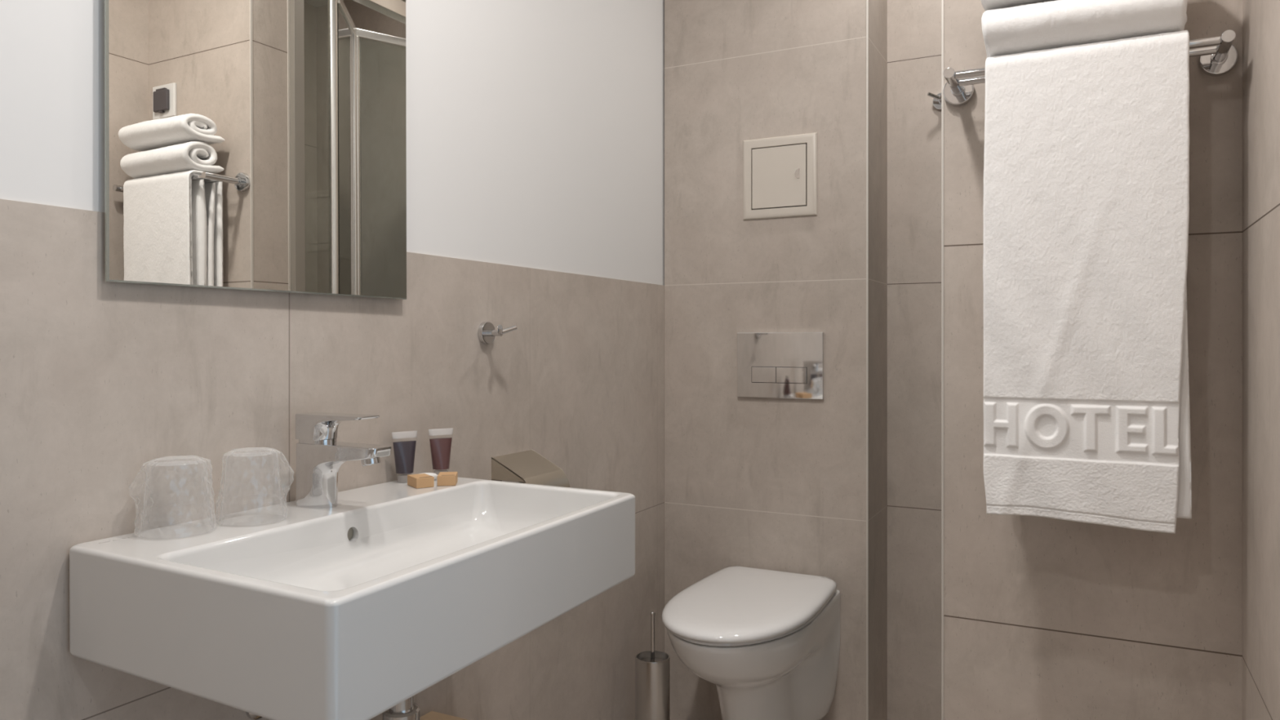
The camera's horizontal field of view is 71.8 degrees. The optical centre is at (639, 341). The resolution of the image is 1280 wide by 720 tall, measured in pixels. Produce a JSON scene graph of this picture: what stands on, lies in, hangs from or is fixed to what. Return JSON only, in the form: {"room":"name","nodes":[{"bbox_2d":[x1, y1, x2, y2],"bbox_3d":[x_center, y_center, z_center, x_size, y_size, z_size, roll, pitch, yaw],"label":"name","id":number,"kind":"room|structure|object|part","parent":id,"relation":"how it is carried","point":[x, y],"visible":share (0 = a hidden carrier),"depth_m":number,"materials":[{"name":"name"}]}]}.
{"room":"hotel bathroom","nodes":[
{"label":"hotel bathroom","id":0,"kind":"room"},
{"bbox_2d":[0,199,664,719],"bbox_3d":[-0.528,0.445,1.292,0.005,1.200,3.054,0,0,27],"label":"tiled wall","id":1,"kind":"structure","parent":0,"point":[100,380],"depth_m":1.28,"materials":[{"name":"tile"}]},
{"bbox_2d":[245,711,262,719],"bbox_3d":[-0.511,0.449,1.260,0.095,0.174,0.044,0,0,-26],"label":"angle valve","id":2,"kind":"object","parent":1,"relation":"attached to","point":[251,716],"visible":0.02,"depth_m":1.24,"materials":[{"name":"silver metal"}]},
{"bbox_2d":[69,477,635,719],"bbox_3d":[-0.329,0.299,1.186,0.445,0.128,0.642,0,0,27],"label":"washbasin","id":3,"kind":"object","parent":1,"relation":"attached to","point":[353,609],"visible":0.96,"depth_m":0.99,"materials":[{"name":"white ceramic"}]},
{"bbox_2d":[129,455,216,534],"bbox_3d":[-0.571,0.189,1.090,0.090,0.092,0.090,0,0,27],"label":"plastic cup","id":4,"kind":"object","parent":3,"relation":"on","point":[184,455],"visible":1,"depth_m":1.10,"materials":[{"name":"clear plastic"}]},
{"bbox_2d":[215,447,292,515],"bbox_3d":[-0.509,0.188,1.161,0.086,0.094,0.086,0,0,27],"label":"plastic cup","id":5,"kind":"object","parent":3,"relation":"on","point":[249,447],"visible":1,"depth_m":1.16,"materials":[{"name":"clear plastic"}]},
{"bbox_2d":[295,412,391,507],"bbox_3d":[-0.419,0.170,1.248,0.152,0.132,0.041,0,0,27],"label":"faucet","id":6,"kind":"object","parent":3,"relation":"on","point":[320,456],"visible":1,"depth_m":1.25,"materials":[{"name":"silver metal"}]},
{"bbox_3d":[-0.429,0.122,1.253,0.128,0.036,0.041,0,0,27],"label":"lever handle","id":7,"kind":"part","parent":6,"relation":"part of","materials":[{"name":"silver metal"}]},
{"bbox_3d":[-0.418,0.190,1.247,0.150,0.090,0.041,0,0,27],"label":"spout","id":8,"kind":"part","parent":6,"relation":"part of","materials":[{"name":"silver metal"}]},
{"bbox_2d":[382,695,420,719],"bbox_3d":[-0.408,0.509,1.250,0.246,0.293,0.068,0,0,27],"label":"trap","id":9,"kind":"object","parent":3,"relation":"hanging from","point":[407,709],"visible":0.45,"depth_m":1.19,"materials":[{"name":"silver metal"}]},
{"bbox_2d":[391,431,417,483],"bbox_3d":[-0.394,0.193,1.480,0.029,0.084,0.034,0,0,13],"label":"toiletry tube","id":10,"kind":"object","parent":3,"relation":"on","point":[404,451],"visible":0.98,"depth_m":1.47,"materials":[{"name":"grey plastic"}]},
{"bbox_2d":[407,473,434,488],"bbox_3d":[-0.357,0.227,1.438,0.030,0.017,0.044,0,0,-34],"label":"soap box","id":11,"kind":"object","parent":3,"relation":"on","point":[421,480],"visible":1,"depth_m":1.42,"materials":[{"name":"orange"}]},
{"bbox_2d":[418,472,437,479],"bbox_3d":[-0.362,0.229,1.496,0.037,0.013,0.021,0,0,-36],"label":"packet","id":12,"kind":"object","parent":3,"relation":"on","point":[433,474],"visible":0.32,"depth_m":1.49,"materials":[{"name":"white paper"}]},
{"bbox_2d":[428,427,453,478],"bbox_3d":[-0.344,0.193,1.529,0.034,0.084,0.029,0,0,8],"label":"toiletry tube","id":13,"kind":"object","parent":3,"relation":"on","point":[440,448],"visible":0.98,"depth_m":1.52,"materials":[{"name":"red plastic"}]},
{"bbox_2d":[437,471,457,485],"bbox_3d":[-0.318,0.227,1.460,0.030,0.017,0.044,0,0,-7],"label":"soap box","id":14,"kind":"object","parent":3,"relation":"on","point":[444,478],"visible":1,"depth_m":1.44,"materials":[{"name":"orange"}]},
{"bbox_2d":[477,321,516,344],"bbox_3d":[-0.276,-0.016,1.710,0.059,0.044,0.057,0,0,27],"label":"robe hook","id":15,"kind":"object","parent":1,"relation":"attached to","point":[486,332],"visible":1,"depth_m":1.71,"materials":[{"name":"silver metal"}]},
{"bbox_3d":[-0.281,-0.016,1.712,0.030,0.012,0.012,0,0,27],"label":"stem","id":16,"kind":"part","parent":15,"relation":"part of","materials":[{"name":"silver metal"}]},
{"bbox_2d":[491,449,569,487],"bbox_3d":[-0.218,0.277,1.782,0.098,0.098,0.139,0,0,27],"label":"toilet paper holder","id":17,"kind":"object","parent":1,"relation":"attached to","point":[530,467],"visible":0.67,"depth_m":1.77,"materials":[{"name":"beige metal"}]},
{"bbox_3d":[-0.259,0.266,1.803,0.004,0.068,0.079,0,0,27],"label":"wall plate","id":18,"kind":"part","parent":17,"relation":"part of","materials":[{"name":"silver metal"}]},
{"bbox_2d":[0,0,664,285],"bbox_3d":[-0.572,-0.125,1.314,0.095,2.340,3.054,0,0,27],"label":"wall","id":19,"kind":"structure","parent":0,"point":[535,128],"depth_m":1.76,"materials":[{"name":"white paint"}]},
{"bbox_2d":[104,0,406,299],"bbox_3d":[-0.523,-0.443,1.284,0.020,0.743,0.514,0,0,27],"label":"wall mirror","id":20,"kind":"object","parent":19,"relation":"attached to","point":[250,144],"visible":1,"depth_m":1.24,"materials":[{"name":"clear glass"}]},
{"bbox_2d":[664,0,887,719],"bbox_3d":[0.368,-0.125,2.417,0.558,2.340,0.230,0,0,27],"label":"wall","id":21,"kind":"structure","parent":0,"point":[768,483],"depth_m":2.31,"materials":[{"name":"tile"}]},
{"bbox_2d":[661,565,839,719],"bbox_3d":[0.244,0.774,2.046,0.328,0.373,0.543,0,0,27],"label":"toilet","id":22,"kind":"object","parent":21,"relation":"attached to","point":[768,641],"visible":1,"depth_m":1.98,"materials":[{"name":"white ceramic"}]},
{"bbox_3d":[0.243,0.601,2.043,0.328,0.027,0.536,0,0,27],"label":"lid","id":23,"kind":"part","parent":22,"relation":"part of","materials":[{"name":"white plastic"}]},
{"bbox_3d":[0.242,0.620,2.042,0.322,0.009,0.518,0,0,27],"label":"seat","id":24,"kind":"part","parent":22,"relation":"part of","materials":[{"name":"white plastic"}]},
{"bbox_2d":[742,132,817,220],"bbox_3d":[0.360,-0.425,2.286,0.199,0.210,0.011,0,0,27],"label":"access panel","id":25,"kind":"object","parent":21,"relation":"attached to","point":[780,174],"visible":1,"depth_m":2.28,"materials":[{"name":"beige plastic"}]},
{"bbox_3d":[0.359,-0.425,2.285,0.145,0.156,0.006,0,0,27],"label":"door","id":26,"kind":"part","parent":25,"relation":"part of","materials":[{"name":"beige plastic"}]},
{"bbox_2d":[737,332,824,399],"bbox_3d":[0.361,0.062,2.285,0.230,0.170,0.015,0,0,27],"label":"flush plate","id":27,"kind":"object","parent":21,"relation":"attached to","point":[774,365],"visible":1,"depth_m":2.28,"materials":[{"name":"silver metal"}]},
{"bbox_2d":[866,0,868,719],"bbox_3d":[0.563,-0.125,2.189,0.005,2.340,0.006,0,0,27],"label":"trim","id":28,"kind":"structure","parent":21,"relation":"attached to","point":[867,1],"depth_m":2.19,"materials":[{"name":"grey metal"}]},
{"bbox_2d":[887,0,941,719],"bbox_3d":[0.925,-0.125,2.318,1.840,2.340,0.100,0,0,27],"label":"wall","id":29,"kind":"structure","parent":0,"point":[913,26],"depth_m":2.36,"materials":[{"name":"tile"}]},
{"bbox_2d":[927,92,941,110],"bbox_3d":[0.782,-0.631,2.301,0.057,0.044,0.059,0,0,27],"label":"robe hook","id":30,"kind":"object","parent":29,"relation":"attached to","point":[936,101],"visible":0.58,"depth_m":2.32,"materials":[{"name":"silver metal"}]},
{"bbox_2d":[943,0,1242,719],"bbox_3d":[0.743,-0.125,1.372,0.506,2.340,0.116,0,0,27],"label":"wall","id":31,"kind":"structure","parent":0,"point":[1045,618],"depth_m":1.33,"materials":[{"name":"ceramic"}]},
{"bbox_2d":[941,0,943,719],"bbox_3d":[0.493,-0.125,1.437,0.004,2.340,0.006,0,0,27],"label":"trim","id":32,"kind":"structure","parent":31,"relation":"attached to","point":[942,1],"depth_m":1.44,"materials":[{"name":"grey metal"}]},
{"bbox_2d":[942,30,1238,106],"bbox_3d":[0.644,-0.402,1.294,0.398,0.047,0.112,0,0,27],"label":"towel rail","id":33,"kind":"object","parent":31,"relation":"attached to","point":[1218,55],"visible":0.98,"depth_m":1.26,"materials":[{"name":"silver metal"}]},
{"bbox_3d":[0.486,-0.402,1.369,0.020,0.020,0.101,0,0,27],"label":"post","id":34,"kind":"part","parent":33,"relation":"part of","materials":[{"name":"silver metal"}]},
{"bbox_2d":[982,30,1191,533],"bbox_3d":[0.642,-0.081,1.280,0.262,0.682,0.110,0,0,27],"label":"bath towel","id":35,"kind":"object","parent":33,"relation":"hanging from","point":[1086,203],"visible":1,"depth_m":1.23,"materials":[{"name":"white fabric"}]},
{"bbox_2d":[981,0,1187,57],"bbox_3d":[0.637,-0.458,1.276,0.262,0.074,0.112,0,0,27],"label":"folded towel","id":36,"kind":"object","parent":35,"relation":"on","point":[1056,24],"visible":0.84,"depth_m":1.24,"materials":[{"name":"white fabric"}]},
{"bbox_2d":[980,0,1055,11],"bbox_3d":[0.637,-0.530,1.274,0.269,0.066,0.116,0,0,27],"label":"folded towel","id":37,"kind":"object","parent":36,"relation":"on","point":[987,5],"visible":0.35,"depth_m":1.30,"materials":[{"name":"white fabric"}]},
{"bbox_3d":[0.798,-0.402,1.209,0.020,0.020,0.101,0,0,27],"label":"post","id":38,"kind":"part","parent":33,"relation":"part of","materials":[{"name":"silver metal"}]},
{"bbox_2d":[1242,0,1279,719],"bbox_3d":[0.411,-0.125,0.284,0.100,2.340,2.122,0,0,27],"label":"wall","id":39,"kind":"structure","parent":0,"point":[1260,18],"depth_m":1.11,"materials":[{"name":"tile"}]},
{"bbox_3d":[0.381,1.095,0.824,2.240,0.100,3.254,0,0,27],"label":"floor","id":40,"kind":"structure","parent":0,"visible":0},
{"bbox_2d":[420,711,467,719],"bbox_3d":[-0.317,0.845,1.358,0.257,0.400,0.292,0,0,27],"label":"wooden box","id":41,"kind":"object","parent":40,"relation":"on","point":[432,715],"visible":1,"depth_m":1.52,"materials":[{"name":"brown wood"}]},
{"bbox_2d":[635,611,670,719],"bbox_3d":[0.030,0.848,2.127,0.083,0.394,0.083,0,0,27],"label":"toilet brush","id":42,"kind":"object","parent":40,"relation":"on","point":[652,667],"visible":1,"depth_m":2.09,"materials":[{"name":"silver metal"}]},
{"bbox_3d":[0.030,0.798,2.127,0.012,0.294,0.012,0,0,27],"label":"handle","id":43,"kind":"part","parent":42,"relation":"part of","materials":[{"name":"silver metal"}]}
]}

